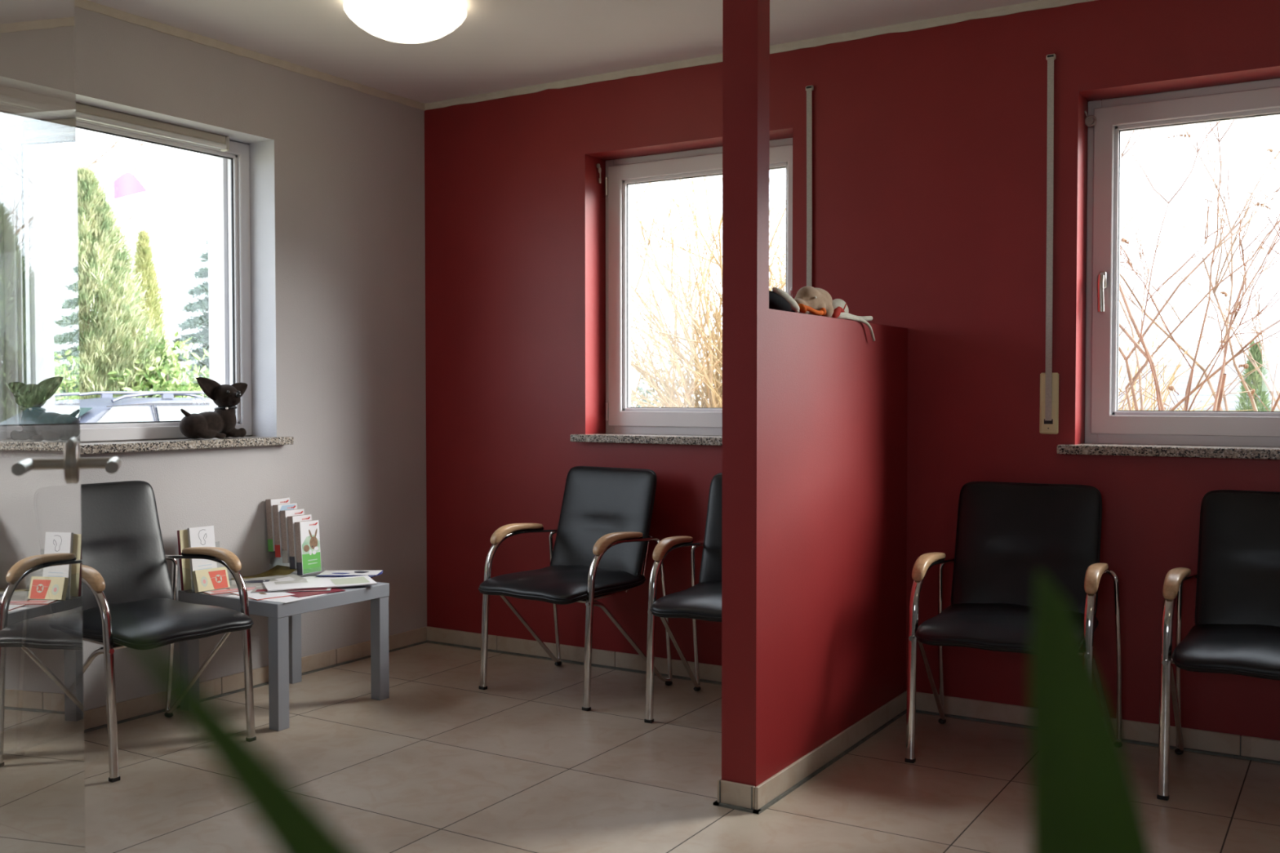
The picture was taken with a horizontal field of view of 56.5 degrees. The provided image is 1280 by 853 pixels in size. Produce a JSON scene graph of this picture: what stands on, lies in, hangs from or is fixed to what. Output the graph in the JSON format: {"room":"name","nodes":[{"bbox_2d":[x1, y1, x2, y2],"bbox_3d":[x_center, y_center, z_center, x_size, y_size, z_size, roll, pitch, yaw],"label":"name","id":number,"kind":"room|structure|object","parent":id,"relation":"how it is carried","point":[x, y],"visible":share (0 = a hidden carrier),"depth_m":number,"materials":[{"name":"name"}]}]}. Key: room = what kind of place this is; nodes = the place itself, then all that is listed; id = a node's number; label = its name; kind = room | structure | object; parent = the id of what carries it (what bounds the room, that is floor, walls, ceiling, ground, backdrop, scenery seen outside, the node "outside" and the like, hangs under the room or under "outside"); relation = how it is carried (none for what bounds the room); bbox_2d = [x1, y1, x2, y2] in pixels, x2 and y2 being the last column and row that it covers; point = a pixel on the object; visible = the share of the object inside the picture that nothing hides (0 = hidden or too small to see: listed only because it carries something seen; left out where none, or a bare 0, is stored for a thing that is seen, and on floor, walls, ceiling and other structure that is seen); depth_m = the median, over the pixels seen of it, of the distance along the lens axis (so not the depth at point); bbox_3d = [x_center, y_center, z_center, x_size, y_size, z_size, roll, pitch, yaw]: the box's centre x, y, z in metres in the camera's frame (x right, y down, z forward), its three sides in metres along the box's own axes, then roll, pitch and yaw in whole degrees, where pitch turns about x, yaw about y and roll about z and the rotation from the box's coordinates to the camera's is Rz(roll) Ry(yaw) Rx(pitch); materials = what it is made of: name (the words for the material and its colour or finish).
{"room":"waiting room","nodes":[
{"label":"waiting room","id":0,"kind":"room"},
{"bbox_2d":[74,5,426,711],"bbox_3d":[-2.979,-0.169,2.842,0.360,2.560,6.900,1,2,31],"label":"wall","id":1,"kind":"structure","parent":0,"point":[337,228],"depth_m":5.06,"materials":[{"name":"grey paint"}]},
{"bbox_2d":[75,118,293,454],"bbox_3d":[-2.183,-0.529,4.127,0.445,1.251,2.142,1,2,31],"label":"window","id":2,"kind":"structure","parent":1,"relation":"in","point":[228,171],"depth_m":4.94,"materials":[{"name":"white plastic"}]},
{"bbox_2d":[75,102,229,151],"bbox_3d":[-2.134,-1.123,4.083,0.047,0.059,1.754,1,2,31],"label":"roller blind","id":3,"kind":"object","parent":2,"relation":"attached to","point":[84,112],"visible":0.79,"depth_m":4.51,"materials":[{"name":"beige"}]},
{"bbox_2d":[179,377,247,439],"bbox_3d":[-1.669,-0.073,4.711,0.145,0.242,0.317,1,2,31],"label":"dog figurine","id":4,"kind":"object","parent":2,"relation":"on","point":[220,423],"visible":1,"depth_m":4.70,"materials":[{"name":"brown ceramic"}]},
{"bbox_2d":[74,0,424,110],"bbox_3d":[-2.741,-1.435,2.837,0.014,0.030,6.600,1,2,31],"label":"trim","id":5,"kind":"structure","parent":1,"relation":"attached to","point":[84,4],"depth_m":4.71,"materials":[{"name":"paint"}]},
{"bbox_2d":[84,626,427,733],"bbox_3d":[-2.742,1.073,2.900,0.018,0.073,6.588,1,2,31],"label":"baseboard","id":6,"kind":"structure","parent":1,"relation":"attached to","point":[95,718],"depth_m":4.75,"materials":[{"name":"tile"}]},
{"bbox_2d":[88,0,1038,103],"bbox_3d":[-0.285,-1.535,1.364,6.460,0.250,7.260,1,2,31],"label":"ceiling","id":7,"kind":"structure","parent":0,"point":[500,45],"depth_m":4.53,"materials":[{"name":"paint"}]},
{"bbox_2d":[343,0,466,43],"bbox_3d":[-0.821,-1.423,4.177,0.424,0.128,0.424,1,2,31],"label":"ceiling lamp","id":8,"kind":"object","parent":7,"relation":"attached to","point":[401,21],"visible":1,"depth_m":4.08,"materials":[{"name":"white glass"}]},
{"bbox_2d":[84,642,1279,852],"bbox_3d":[-0.284,1.249,1.440,6.460,0.200,7.260,1,2,31],"label":"floor","id":9,"kind":"structure","parent":0,"point":[444,763],"depth_m":3.67,"materials":[{"name":"beige tile"}]},
{"bbox_2d":[0,0,121,852],"bbox_3d":[-0.698,-0.130,1.393,0.140,2.559,1.080,-1,2,-22],"label":"door","id":10,"kind":"structure","parent":9,"relation":"on","point":[42,775],"depth_m":1.30,"materials":[{"name":"clear glass"}]},
{"bbox_2d":[80,480,256,782],"bbox_3d":[-1.656,0.640,3.981,0.609,0.878,0.589,1,2,33],"label":"armchair","id":11,"kind":"object","parent":9,"relation":"on","point":[126,575],"visible":0.66,"depth_m":4.08,"materials":[{"name":"black leather"}]},
{"bbox_2d":[177,572,389,731],"bbox_3d":[-1.356,0.839,4.567,0.550,0.450,0.550,1,2,33],"label":"side table","id":12,"kind":"object","parent":9,"relation":"on","point":[284,619],"visible":0.74,"depth_m":4.46,"materials":[{"name":"grey wood"}]},
{"bbox_2d":[202,587,254,595],"bbox_3d":[-1.537,0.613,4.490,0.210,0.004,0.120,-1,2,-40],"label":"magazine","id":13,"kind":"object","parent":12,"relation":"on","point":[222,590],"visible":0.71,"depth_m":4.44,"materials":[{"name":"white paper"}]},
{"bbox_2d":[231,564,297,579],"bbox_3d":[-1.501,0.589,4.767,0.140,0.035,0.210,1,2,39],"label":"magazine","id":14,"kind":"object","parent":12,"relation":"on","point":[278,570],"visible":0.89,"depth_m":4.81,"materials":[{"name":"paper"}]},
{"bbox_2d":[226,573,306,589],"bbox_3d":[-1.474,0.601,4.639,0.290,0.016,0.210,-1,2,-33],"label":"magazine","id":15,"kind":"object","parent":12,"relation":"on","point":[251,582],"visible":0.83,"depth_m":4.65,"materials":[{"name":"white paper"}]},
{"bbox_2d":[225,593,325,603],"bbox_3d":[-1.332,0.618,4.365,0.296,0.001,0.210,1,2,27],"label":"magazine","id":16,"kind":"object","parent":12,"relation":"on","point":[290,598],"visible":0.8,"depth_m":4.29,"materials":[{"name":"white paper"}]},
{"bbox_2d":[230,590,295,599],"bbox_3d":[-1.387,0.615,4.380,0.150,0.003,0.210,-2,2,-44],"label":"magazine","id":17,"kind":"object","parent":16,"relation":"on","point":[255,596],"visible":0.75,"depth_m":4.36,"materials":[{"name":"white paper"}]},
{"bbox_2d":[250,586,332,592],"bbox_3d":[-1.310,0.611,4.515,0.285,0.006,0.200,0,2,-8],"label":"magazine","id":18,"kind":"object","parent":12,"relation":"on","point":[260,588],"visible":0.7,"depth_m":4.44,"materials":[{"name":"white paper"}]},
{"bbox_2d":[286,587,345,597],"bbox_3d":[-1.239,0.614,4.449,0.190,0.002,0.200,1,2,41],"label":"magazine","id":19,"kind":"object","parent":18,"relation":"on","point":[298,594],"visible":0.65,"depth_m":4.40,"materials":[{"name":"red paper"}]},
{"bbox_2d":[262,575,377,591],"bbox_3d":[-1.230,0.602,4.578,0.400,0.007,0.215,-1,2,-22],"label":"magazine","id":20,"kind":"object","parent":18,"relation":"on","point":[270,586],"visible":1,"depth_m":4.56,"materials":[{"name":"white paper"}]},
{"bbox_2d":[300,576,339,579],"bbox_3d":[-1.302,0.607,4.710,0.260,0.003,0.190,0,2,2],"label":"magazine","id":21,"kind":"object","parent":12,"relation":"on","point":[304,577],"visible":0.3,"depth_m":4.77,"materials":[{"name":"white paper"}]},
{"bbox_3d":[-1.645,0.530,4.508,0.082,0.170,0.174,1,2,39],"label":"holder","id":22,"kind":"object","parent":12,"relation":"on","visible":0},
{"bbox_2d":[177,529,191,591],"bbox_3d":[-1.706,0.500,4.465,0.038,0.225,0.035,1,2,35],"label":"leaflet","id":23,"kind":"object","parent":22,"relation":"in","point":[182,535],"visible":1,"depth_m":4.46,"materials":[{"name":"white paper"}]},
{"bbox_2d":[186,525,217,590],"bbox_3d":[-1.653,0.496,4.511,0.041,0.232,0.105,1,2,35],"label":"leaflet","id":24,"kind":"object","parent":22,"relation":"in","point":[202,536],"visible":0.56,"depth_m":4.50,"materials":[{"name":"white paper"}]},
{"bbox_2d":[191,566,230,592],"bbox_3d":[-1.608,0.574,4.470,0.044,0.083,0.132,1,2,37],"label":"card","id":25,"kind":"object","parent":22,"relation":"in","point":[213,579],"visible":0.97,"depth_m":4.46,"materials":[{"name":"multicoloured paper"}]},
{"bbox_3d":[-1.183,0.603,4.848,0.235,0.004,0.130,0,2,10],"label":"magazine","id":26,"kind":"object","parent":12,"relation":"on","visible":0},
{"bbox_2d":[315,571,382,577],"bbox_3d":[-1.179,0.599,4.843,0.235,0.004,0.130,0,2,5],"label":"magazine","id":27,"kind":"object","parent":26,"relation":"on","point":[382,571],"visible":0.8,"depth_m":4.78,"materials":[{"name":"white paper"}]},
{"bbox_2d":[317,570,382,576],"bbox_3d":[-1.174,0.595,4.838,0.235,0.004,0.130,0,2,0],"label":"magazine","id":28,"kind":"object","parent":27,"relation":"on","point":[326,573],"visible":1,"depth_m":4.82,"materials":[{"name":"white paper"}]},
{"bbox_3d":[-1.401,0.465,4.865,0.192,0.280,0.116,1,2,31],"label":"brochure holder","id":29,"kind":"object","parent":12,"relation":"on","visible":0},
{"bbox_2d":[265,497,289,551],"bbox_3d":[-1.482,0.402,4.894,0.046,0.214,0.101,1,2,31],"label":"stack","id":30,"kind":"object","parent":29,"relation":"in","point":[269,503],"visible":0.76,"depth_m":4.85,"materials":[{"name":"white paper"}]},
{"bbox_2d":[272,502,297,557],"bbox_3d":[-1.448,0.424,4.878,0.045,0.214,0.101,1,2,31],"label":"stack","id":31,"kind":"object","parent":29,"relation":"in","point":[277,508],"visible":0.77,"depth_m":4.84,"materials":[{"name":"white paper"}]},
{"bbox_2d":[280,508,304,563],"bbox_3d":[-1.413,0.446,4.863,0.046,0.214,0.101,1,2,31],"label":"stack","id":32,"kind":"object","parent":29,"relation":"in","point":[284,514],"visible":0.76,"depth_m":4.82,"materials":[{"name":"white paper"}]},
{"bbox_2d":[287,514,311,568],"bbox_3d":[-1.379,0.468,4.847,0.045,0.214,0.101,1,2,31],"label":"stack","id":33,"kind":"object","parent":29,"relation":"in","point":[291,520],"visible":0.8,"depth_m":4.81,"materials":[{"name":"white paper"}]},
{"bbox_2d":[294,520,321,574],"bbox_3d":[-1.345,0.490,4.832,0.046,0.214,0.101,1,2,31],"label":"stack","id":34,"kind":"object","parent":29,"relation":"in","point":[307,532],"visible":1,"depth_m":4.81,"materials":[{"name":"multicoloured paper"}]},
{"bbox_2d":[478,466,672,711],"bbox_3d":[-0.285,0.618,4.800,0.620,0.878,0.609,1,2,37],"label":"armchair","id":35,"kind":"object","parent":9,"relation":"on","point":[600,549],"visible":0.98,"depth_m":4.85,"materials":[{"name":"black leather"}]},
{"bbox_2d":[113,571,1151,852],"bbox_3d":[0.109,0.603,0.357,0.489,1.150,0.361,0,2,12],"label":"houseplant","id":36,"kind":"object","parent":9,"relation":"on","point":[1084,800],"visible":1,"depth_m":0.30,"materials":[{"name":"green plant"}]},
{"bbox_2d":[644,472,722,723],"bbox_3d":[0.371,0.629,4.375,0.620,0.878,0.609,1,2,26],"label":"armchair","id":37,"kind":"object","parent":9,"relation":"on","point":[702,601],"visible":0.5,"depth_m":4.37,"materials":[{"name":"black leather"}]},
{"bbox_2d":[904,481,1122,763],"bbox_3d":[1.213,0.642,3.895,0.620,0.878,0.609,1,2,29],"label":"armchair","id":38,"kind":"object","parent":9,"relation":"on","point":[1007,533],"visible":0.87,"depth_m":4.02,"materials":[{"name":"black leather"}]},
{"bbox_2d":[1156,489,1279,800],"bbox_3d":[1.877,0.652,3.522,0.620,0.878,0.609,1,2,32],"label":"armchair","id":39,"kind":"object","parent":9,"relation":"on","point":[1236,630],"visible":1,"depth_m":3.72,"materials":[{"name":"black leather"}]},
{"bbox_2d":[721,0,907,786],"bbox_3d":[0.618,-0.200,3.932,0.110,2.560,1.283,1,2,31],"label":"wall partition","id":40,"kind":"structure","parent":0,"point":[814,497],"depth_m":3.58,"materials":[{"name":"red paint"}]},
{"bbox_2d":[768,287,799,312],"bbox_3d":[0.423,-0.378,3.601,0.077,0.073,0.253,1,2,31],"label":"plush magpie","id":41,"kind":"object","parent":40,"relation":"on","point":[779,300],"visible":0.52,"depth_m":3.54,"materials":[{"name":"black"}]},
{"bbox_2d":[713,691,906,814],"bbox_3d":[0.610,1.043,3.952,0.146,0.073,1.288,1,2,31],"label":"baseboard","id":42,"kind":"structure","parent":40,"relation":"attached to","point":[731,795],"depth_m":3.66,"materials":[{"name":"tile"}]},
{"bbox_2d":[794,285,846,318],"bbox_3d":[0.569,-0.398,3.830,0.104,0.098,0.371,1,2,31],"label":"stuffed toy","id":43,"kind":"object","parent":40,"relation":"on","point":[811,300],"visible":0.83,"depth_m":3.75,"materials":[{"name":"beige fabric"}]},
{"bbox_2d":[829,298,875,341],"bbox_3d":[0.678,-0.361,4.013,0.107,0.142,0.289,1,2,41],"label":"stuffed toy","id":44,"kind":"object","parent":40,"relation":"on","point":[837,302],"visible":0.52,"depth_m":4.00,"materials":[{"name":"white fabric"}]},
{"bbox_2d":[424,0,1279,740],"bbox_3d":[1.518,-0.211,4.343,6.460,2.560,0.360,1,2,31],"label":"wall","id":45,"kind":"structure","parent":0,"point":[930,144],"depth_m":4.45,"materials":[{"name":"red paint"}]},
{"bbox_2d":[426,626,721,684],"bbox_3d":[-0.063,1.012,5.124,2.260,0.073,0.018,1,2,31],"label":"baseboard","id":46,"kind":"structure","parent":45,"relation":"attached to","point":[711,673],"depth_m":5.27,"materials":[{"name":"tile"}]},
{"bbox_2d":[596,163,601,183],"bbox_3d":[-0.180,-1.118,5.264,0.017,0.086,0.022,1,2,31],"label":"clip","id":47,"kind":"object","parent":45,"relation":"attached to","point":[598,164],"visible":1,"depth_m":5.26,"materials":[{"name":"beige plastic"}]},
{"bbox_2d":[569,137,792,445],"bbox_3d":[0.273,-0.556,5.094,1.086,1.251,0.445,1,2,31],"label":"window","id":48,"kind":"structure","parent":45,"relation":"in","point":[624,424],"depth_m":5.23,"materials":[{"name":"white plastic"}]},
{"bbox_2d":[424,0,1096,110],"bbox_3d":[1.446,-1.471,4.133,5.800,0.030,0.014,1,2,31],"label":"trim","id":49,"kind":"structure","parent":45,"relation":"attached to","point":[1040,4],"depth_m":4.65,"materials":[{"name":"paint"}]},
{"bbox_2d":[805,84,813,286],"bbox_3d":[0.661,-0.654,4.635,0.064,1.336,0.018,1,2,31],"label":"belt","id":50,"kind":"object","parent":45,"relation":"attached to","point":[809,89],"visible":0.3,"depth_m":4.63,"materials":[{"name":"beige plastic"}]},
{"bbox_2d":[1039,53,1058,434],"bbox_3d":[1.433,-0.634,4.162,0.064,1.322,0.018,1,2,31],"label":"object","id":51,"kind":"object","parent":45,"relation":"attached to","point":[1049,381],"visible":1,"depth_m":4.16,"materials":[{"name":"beige plastic"}]},
{"bbox_2d":[1084,110,1096,126],"bbox_3d":[1.587,-1.085,4.201,0.041,0.055,0.035,1,2,31],"label":"hook","id":52,"kind":"object","parent":45,"relation":"attached to","point":[1089,122],"visible":1,"depth_m":4.21,"materials":[{"name":"grey plastic"}]},
{"bbox_2d":[906,690,1279,764],"bbox_3d":[2.457,1.053,3.580,3.427,0.073,0.018,1,2,31],"label":"baseboard","id":53,"kind":"structure","parent":45,"relation":"attached to","point":[1224,744],"depth_m":4.04,"materials":[{"name":"tile"}]},
{"bbox_2d":[1057,77,1279,459],"bbox_3d":[2.023,-0.527,4.021,1.086,1.251,0.445,1,2,31],"label":"window","id":54,"kind":"structure","parent":45,"relation":"in","point":[1108,431],"depth_m":4.17,"materials":[{"name":"white plastic"}]},
{"label":"outside","id":55,"kind":"structure","parent":0,"visible":0},
{"bbox_3d":[4.203,1.847,14.275,120.000,1.400,100.000,1,2,31],"label":"ground","id":56,"kind":"structure","parent":55,"visible":0},
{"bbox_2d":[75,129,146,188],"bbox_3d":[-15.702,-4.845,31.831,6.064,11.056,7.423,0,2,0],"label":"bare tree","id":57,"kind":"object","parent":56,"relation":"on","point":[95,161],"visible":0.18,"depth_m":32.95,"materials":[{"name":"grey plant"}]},
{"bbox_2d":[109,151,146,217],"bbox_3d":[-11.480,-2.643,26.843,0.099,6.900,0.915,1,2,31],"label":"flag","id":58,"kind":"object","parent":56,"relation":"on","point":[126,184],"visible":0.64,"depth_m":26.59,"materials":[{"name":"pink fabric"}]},
{"bbox_2d":[76,164,195,399],"bbox_3d":[-8.042,-1.392,17.424,3.317,4.912,3.242,-1,2,-38],"label":"juniper tree","id":59,"kind":"object","parent":56,"relation":"on","point":[114,299],"visible":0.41,"depth_m":17.10,"materials":[{"name":"green plant"}]},
{"bbox_2d":[114,387,158,397],"bbox_3d":[-7.013,0.258,16.674,1.399,1.665,1.378,1,2,31],"label":"shrub","id":60,"kind":"object","parent":56,"relation":"on","point":[146,388],"visible":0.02,"depth_m":16.69,"materials":[{"name":"green plant"}]},
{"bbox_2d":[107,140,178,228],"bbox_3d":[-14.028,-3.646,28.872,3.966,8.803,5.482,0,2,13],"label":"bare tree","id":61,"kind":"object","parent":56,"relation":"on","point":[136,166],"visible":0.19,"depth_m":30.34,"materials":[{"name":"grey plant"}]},
{"bbox_2d":[106,322,208,397],"bbox_3d":[-6.985,-0.230,17.462,1.536,2.597,1.879,0,2,17],"label":"shrub","id":62,"kind":"object","parent":56,"relation":"on","point":[175,381],"visible":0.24,"depth_m":17.26,"materials":[{"name":"green plant"}]},
{"bbox_2d":[130,226,185,380],"bbox_3d":[-8.104,-1.126,19.448,1.731,4.269,1.738,-1,2,-22],"label":"cypress tree","id":63,"kind":"object","parent":56,"relation":"on","point":[144,254],"visible":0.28,"depth_m":19.32,"materials":[{"name":"green plant"}]},
{"bbox_2d":[170,231,208,387],"bbox_3d":[-8.682,-1.530,24.655,3.583,5.205,3.550,0,2,-13],"label":"spruce tree","id":64,"kind":"object","parent":56,"relation":"on","point":[202,337],"visible":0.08,"depth_m":24.27,"materials":[{"name":"green plant"}]},
{"bbox_2d":[189,348,208,397],"bbox_3d":[-6.339,-0.126,18.576,1.924,2.344,1.753,-1,2,-31],"label":"shrub","id":65,"kind":"object","parent":56,"relation":"on","point":[206,371],"visible":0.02,"depth_m":18.49,"materials":[{"name":"green plant"}]},
{"bbox_2d":[631,355,693,407],"bbox_3d":[0.139,0.314,10.324,1.194,1.893,1.022,0,2,3],"label":"evergreen shrub","id":66,"kind":"object","parent":56,"relation":"on","point":[647,392],"visible":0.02,"depth_m":10.26,"materials":[{"name":"green plant"}]},
{"bbox_2d":[630,169,786,407],"bbox_3d":[0.902,-0.490,8.366,3.127,3.617,3.505,-1,2,-41],"label":"bare shrub","id":67,"kind":"object","parent":56,"relation":"on","point":[712,380],"visible":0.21,"depth_m":8.17,"materials":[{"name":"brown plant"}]},
{"bbox_2d":[768,159,1153,288],"bbox_3d":[2.161,-0.478,8.711,2.956,3.566,3.834,0,2,4],"label":"bare shrub","id":68,"kind":"object","parent":56,"relation":"on","point":[1153,159],"visible":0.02,"depth_m":8.04,"materials":[{"name":"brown plant"}]},
{"bbox_2d":[1117,267,1276,411],"bbox_3d":[3.114,0.068,7.593,1.827,2.531,2.385,0,2,11],"label":"bare shrub","id":69,"kind":"object","parent":56,"relation":"on","point":[1172,379],"visible":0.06,"depth_m":7.31,"materials":[{"name":"brown plant"}]},
{"bbox_2d":[1117,116,1279,411],"bbox_3d":[2.726,-0.540,6.102,2.689,3.834,4.128,0,2,-15],"label":"shrub","id":70,"kind":"object","parent":56,"relation":"on","point":[1220,392],"visible":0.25,"depth_m":5.94,"materials":[{"name":"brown plant"}]},
{"bbox_2d":[1118,363,1279,411],"bbox_3d":[12.494,0.524,29.688,13.800,4.100,8.000,1,2,31],"label":"house","id":71,"kind":"structure","parent":56,"relation":"on","point":[1180,388],"depth_m":27.24,"materials":[{"name":"white"}]},
{"bbox_2d":[1119,122,1279,411],"bbox_3d":[4.359,-0.548,6.986,3.512,3.804,4.456,1,2,25],"label":"shrub","id":72,"kind":"object","parent":56,"relation":"on","point":[1214,291],"visible":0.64,"depth_m":7.29,"materials":[{"name":"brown plant"}]},
{"bbox_2d":[1228,338,1272,411],"bbox_3d":[6.095,0.333,11.887,0.603,2.456,0.609,1,2,31],"label":"evergreen tree","id":73,"kind":"object","parent":56,"relation":"on","point":[1258,383],"visible":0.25,"depth_m":11.82,"materials":[{"name":"green plant"}]},
{"bbox_3d":[-5.668,1.168,13.268,5.400,0.020,24.000,1,2,31],"label":"pavement","id":74,"kind":"object","parent":56,"relation":"on","visible":0},
{"bbox_2d":[79,391,209,422],"bbox_3d":[-6.048,0.372,13.585,2.160,1.553,4.680,1,2,31],"label":"car","id":75,"kind":"object","parent":74,"relation":"on","point":[105,408],"visible":0.06,"depth_m":13.33,"materials":[{"name":"silver metal"}]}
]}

